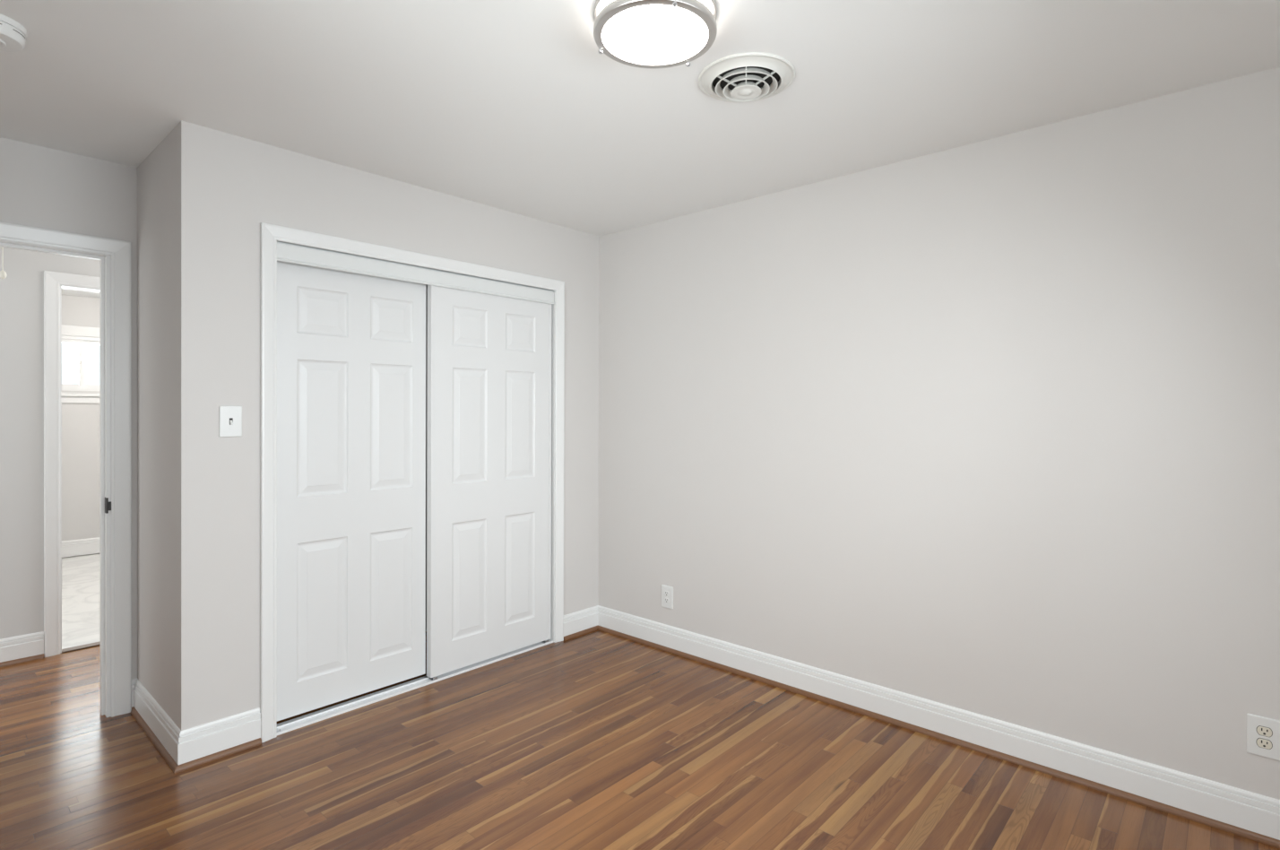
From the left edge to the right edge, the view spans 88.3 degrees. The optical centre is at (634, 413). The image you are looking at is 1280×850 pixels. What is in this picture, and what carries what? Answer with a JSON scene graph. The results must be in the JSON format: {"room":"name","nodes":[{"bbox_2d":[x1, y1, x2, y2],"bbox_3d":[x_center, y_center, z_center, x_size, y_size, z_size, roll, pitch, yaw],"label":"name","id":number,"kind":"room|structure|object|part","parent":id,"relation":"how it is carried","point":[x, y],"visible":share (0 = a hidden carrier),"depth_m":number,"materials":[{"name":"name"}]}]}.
{"room":"empty bedroom","nodes":[
{"label":"empty bedroom","id":0,"kind":"room"},
{"bbox_2d":[0,246,99,639],"bbox_3d":[-3.297,0.106,3.600,0.110,2.440,3.900,0,0,42],"label":"wall","id":1,"kind":"structure","parent":0,"point":[21,292],"depth_m":3.54,"materials":[{"name":"grey paint"}]},
{"bbox_2d":[0,631,43,666],"bbox_3d":[-3.888,1.257,2.859,0.027,0.140,1.988,0,0,42],"label":"baseboard","id":2,"kind":"structure","parent":1,"relation":"attached to","point":[18,649],"depth_m":3.53,"materials":[{"name":"white paint"}]},
{"bbox_3d":[-3.883,1.317,2.856,0.015,0.021,1.988,0,0,42],"label":"shoe moulding","id":3,"kind":"part","parent":2,"relation":"part of","materials":[{"name":"brown wood"}]},
{"bbox_2d":[43,270,99,657],"bbox_3d":[-2.953,0.273,3.966,0.128,2.106,0.906,0,0,42],"label":"trim","id":4,"kind":"structure","parent":1,"relation":"attached to","point":[54,281],"depth_m":3.62,"materials":[{"name":"white paint"}]},
{"bbox_2d":[61,641,99,652],"bbox_3d":[-2.939,1.322,3.957,0.063,0.008,0.760,0,0,42],"label":"threshold","id":5,"kind":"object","parent":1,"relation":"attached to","point":[96,644],"depth_m":3.73,"materials":[{"name":"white wood"}]},
{"bbox_2d":[61,294,99,558],"bbox_3d":[-5.071,0.088,6.160,0.120,2.440,2.500,0,0,42],"label":"wall","id":6,"kind":"structure","parent":0,"point":[80,421],"depth_m":6.05,"materials":[{"name":"grey paint"}]},
{"bbox_2d":[61,324,99,403],"bbox_3d":[-5.087,-0.452,6.089,0.145,0.704,1.025,0,0,42],"label":"window","id":7,"kind":"structure","parent":6,"relation":"in","point":[78,333],"depth_m":6.07,"materials":[{"name":"white paint"}]},
{"bbox_3d":[-5.223,-0.462,5.962,0.025,0.440,0.373,0,0,42],"label":"sash","id":8,"kind":"part","parent":7,"relation":"part of","materials":[{"name":"white paint"}]},
{"bbox_3d":[-5.062,-0.175,6.067,0.075,0.027,1.025,0,0,42],"label":"sill","id":9,"kind":"part","parent":7,"relation":"part of","materials":[{"name":"white paint"}]},
{"bbox_3d":[-5.060,-0.498,6.065,0.018,0.612,0.989,0,0,42],"label":"casing","id":10,"kind":"part","parent":7,"relation":"part of","materials":[{"name":"white paint"}]},
{"bbox_3d":[-4.994,-0.462,6.255,0.025,0.440,0.374,0,0,42],"label":"sash","id":11,"kind":"part","parent":7,"relation":"part of","materials":[{"name":"white paint"}]},
{"bbox_2d":[61,536,99,557],"bbox_3d":[-5.025,1.223,6.120,0.014,0.144,2.460,0,0,42],"label":"baseboard","id":12,"kind":"structure","parent":6,"relation":"attached to","point":[90,545],"depth_m":6.05,"materials":[{"name":"white paint"}]},
{"bbox_2d":[61,288,99,298],"bbox_3d":[-3.965,-1.146,5.151,3.100,0.155,2.500,0,0,42],"label":"ceiling","id":13,"kind":"structure","parent":0,"point":[64,291],"depth_m":5.90,"materials":[{"name":"white paint"}]},
{"bbox_2d":[137,129,173,721],"bbox_3d":[-1.982,0.114,2.796,0.622,2.440,0.090,0,0,42],"label":"wall","id":14,"kind":"structure","parent":0,"point":[155,174],"depth_m":2.74,"materials":[{"name":"beige paint"}]},
{"bbox_2d":[0,221,131,717],"bbox_3d":[-2.603,0.283,2.652,0.138,2.100,0.913,0,0,42],"label":"door frame","id":15,"kind":"structure","parent":14,"relation":"attached to","point":[114,255],"depth_m":2.91,"materials":[{"name":"white paint"}]},
{"bbox_3d":[-2.320,0.402,2.905,0.042,0.068,0.016,0,0,42],"label":"strike plate","id":16,"kind":"part","parent":15,"relation":"part of","materials":[{"name":"brown metal"}]},
{"bbox_2d":[130,678,261,773],"bbox_3d":[-1.887,1.264,2.816,0.749,0.140,0.298,0,0,42],"label":"baseboard","id":17,"kind":"structure","parent":14,"relation":"attached to","point":[182,750],"depth_m":2.60,"materials":[{"name":"white paint"}]},
{"bbox_2d":[0,137,427,679],"bbox_3d":[-1.870,0.112,3.470,0.120,2.440,3.170,0,0,42],"label":"wall","id":18,"kind":"structure","parent":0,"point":[40,186],"depth_m":2.82,"materials":[{"name":"beige paint"}]},
{"bbox_2d":[173,120,599,730],"bbox_3d":[-1.004,0.115,3.334,0.100,2.440,2.204,0,0,42],"label":"wall","id":19,"kind":"structure","parent":0,"point":[226,185],"depth_m":2.64,"materials":[{"name":"beige paint"}]},
{"bbox_2d":[218,406,242,437],"bbox_3d":[-1.591,0.029,2.601,0.018,0.123,0.080,0,0,42],"label":"light switch","id":20,"kind":"object","parent":19,"relation":"attached to","point":[229,417],"visible":1,"depth_m":2.60,"materials":[{"name":"white plastic"}]},
{"bbox_2d":[259,222,564,742],"bbox_3d":[-1.006,0.279,3.320,0.118,2.114,1.634,0,0,42],"label":"trim","id":21,"kind":"structure","parent":19,"relation":"attached to","point":[270,234],"depth_m":2.72,"materials":[{"name":"white paint"}]},
{"bbox_2d":[276,241,554,304],"bbox_3d":[-1.010,-0.680,3.319,0.099,0.085,1.510,0,0,42],"label":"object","id":22,"kind":"structure","parent":19,"relation":"attached to","point":[286,252],"depth_m":3.15,"materials":[{"name":"white wood"}]},
{"bbox_2d":[0,0,1279,236],"bbox_3d":[-0.319,-1.146,2.056,4.182,0.100,3.410,0,0,42],"label":"ceiling","id":23,"kind":"structure","parent":0,"point":[514,106],"depth_m":2.17,"materials":[{"name":"white paint"}]},
{"bbox_2d":[0,13,27,51],"bbox_3d":[-1.808,-1.073,1.854,0.151,0.056,0.151,0,0,42],"label":"smoke detector","id":24,"kind":"object","parent":23,"relation":"attached to","point":[13,36],"visible":1,"depth_m":1.86,"materials":[{"name":"white plastic"}]},
{"bbox_3d":[-1.808,-1.092,1.854,0.151,0.016,0.151,0,0,42],"label":"plate","id":25,"kind":"part","parent":24,"relation":"part of","materials":[{"name":"white plastic"}]},
{"bbox_2d":[592,0,717,68],"bbox_3d":[0.056,-1.056,1.805,0.339,0.076,0.340,0,0,42],"label":"ceiling light","id":26,"kind":"object","parent":23,"relation":"attached to","point":[636,33],"visible":1,"depth_m":1.76,"materials":[{"name":"white glass"}]},
{"bbox_3d":[0.055,-1.065,1.805,0.317,0.030,0.317,0,0,42],"label":"lamp shade","id":27,"kind":"part","parent":26,"relation":"part of","materials":[{"name":"white glass"}]},
{"bbox_3d":[0.100,-1.027,1.647,0.013,0.019,0.013,0,0,42],"label":"knob","id":28,"kind":"part","parent":26,"relation":"part of","materials":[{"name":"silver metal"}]},
{"bbox_2d":[698,51,795,102],"bbox_3d":[0.363,-1.069,2.152,0.311,0.051,0.311,0,0,42],"label":"ceiling vent","id":29,"kind":"object","parent":23,"relation":"in","point":[743,77],"visible":1,"depth_m":2.11,"materials":[{"name":"white metal"}]},
{"bbox_2d":[0,553,1279,849],"bbox_3d":[-2.269,1.370,3.084,8.420,0.084,4.520,0,0,42],"label":"floor","id":30,"kind":"structure","parent":0,"point":[596,739],"depth_m":2.44,"materials":[{"name":"brown wood"}]},
{"bbox_2d":[276,639,553,735],"bbox_3d":[-1.019,1.325,3.327,0.098,0.021,1.512,0,0,42],"label":"door track","id":31,"kind":"object","parent":30,"relation":"on","point":[310,718],"visible":0.77,"depth_m":3.12,"materials":[{"name":"white metal"}]},
{"bbox_2d":[276,260,425,720],"bbox_3d":[-1.299,0.306,3.049,0.034,1.991,0.716,0,0,42],"label":"sliding door","id":32,"kind":"structure","parent":31,"relation":"on","point":[351,346],"depth_m":3.01,"materials":[{"name":"white paint"}]},
{"bbox_3d":[-1.021,1.326,3.332,0.004,0.008,1.506,0,0,42],"label":"track rail","id":33,"kind":"part","parent":31,"relation":"part of","materials":[{"name":"white metal"}]},
{"bbox_2d":[426,285,551,677],"bbox_3d":[-0.763,0.311,3.575,0.040,2.003,0.778,0,0,42],"label":"sliding door","id":34,"kind":"structure","parent":31,"relation":"on","point":[488,404],"depth_m":3.52,"materials":[{"name":"white paint"}]},
{"bbox_2d":[597,66,1279,799],"bbox_3d":[0.761,0.121,3.299,4.242,2.440,0.120,0,0,42],"label":"wall","id":35,"kind":"structure","parent":0,"point":[990,428],"depth_m":2.62,"materials":[{"name":"beige paint"}]},
{"bbox_2d":[661,584,673,608],"bbox_3d":[0.183,1.037,3.740,0.082,0.126,0.008,0,0,42],"label":"wall outlet","id":36,"kind":"object","parent":35,"relation":"attached to","point":[667,592],"visible":1,"depth_m":3.74,"materials":[{"name":"white plastic"}]},
{"bbox_2d":[563,605,1279,848],"bbox_3d":[0.883,1.273,2.908,3.278,0.140,0.297,0,0,42],"label":"baseboard","id":37,"kind":"structure","parent":35,"relation":"attached to","point":[1253,816],"depth_m":2.63,"materials":[{"name":"white paint"}]},
{"bbox_2d":[1246,713,1279,761],"bbox_3d":[1.996,1.024,2.091,0.082,0.126,0.008,0,0,42],"label":"wall outlet","id":38,"kind":"object","parent":35,"relation":"attached to","point":[1263,733],"visible":1,"depth_m":2.09,"materials":[{"name":"white plastic"}]},
{"bbox_2d":[1256,737,1271,749],"bbox_3d":[1.994,1.044,2.089,0.035,0.027,0.003,0,0,42],"label":"receptacle","id":39,"kind":"object","parent":38,"relation":"attached to","point":[1262,743],"depth_m":2.09,"materials":[{"name":"beige plastic"}]},
{"bbox_2d":[1256,726,1271,736],"bbox_3d":[1.994,1.005,2.089,0.035,0.027,0.003,0,0,42],"label":"receptacle","id":40,"kind":"object","parent":38,"relation":"attached to","point":[1261,730],"depth_m":2.09,"materials":[{"name":"beige plastic"}]},
{"bbox_3d":[-2.869,-1.161,3.207,1.138,0.100,3.900,0,0,42],"label":"ceiling","id":41,"kind":"structure","parent":0,"visible":0},
{"bbox_2d":[0,247,7,278],"bbox_3d":[-2.934,-0.869,3.062,0.027,0.483,0.027,0,0,42],"label":"pull cord","id":42,"kind":"object","parent":41,"relation":"hanging from","point":[3,274],"visible":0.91,"depth_m":3.06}
]}

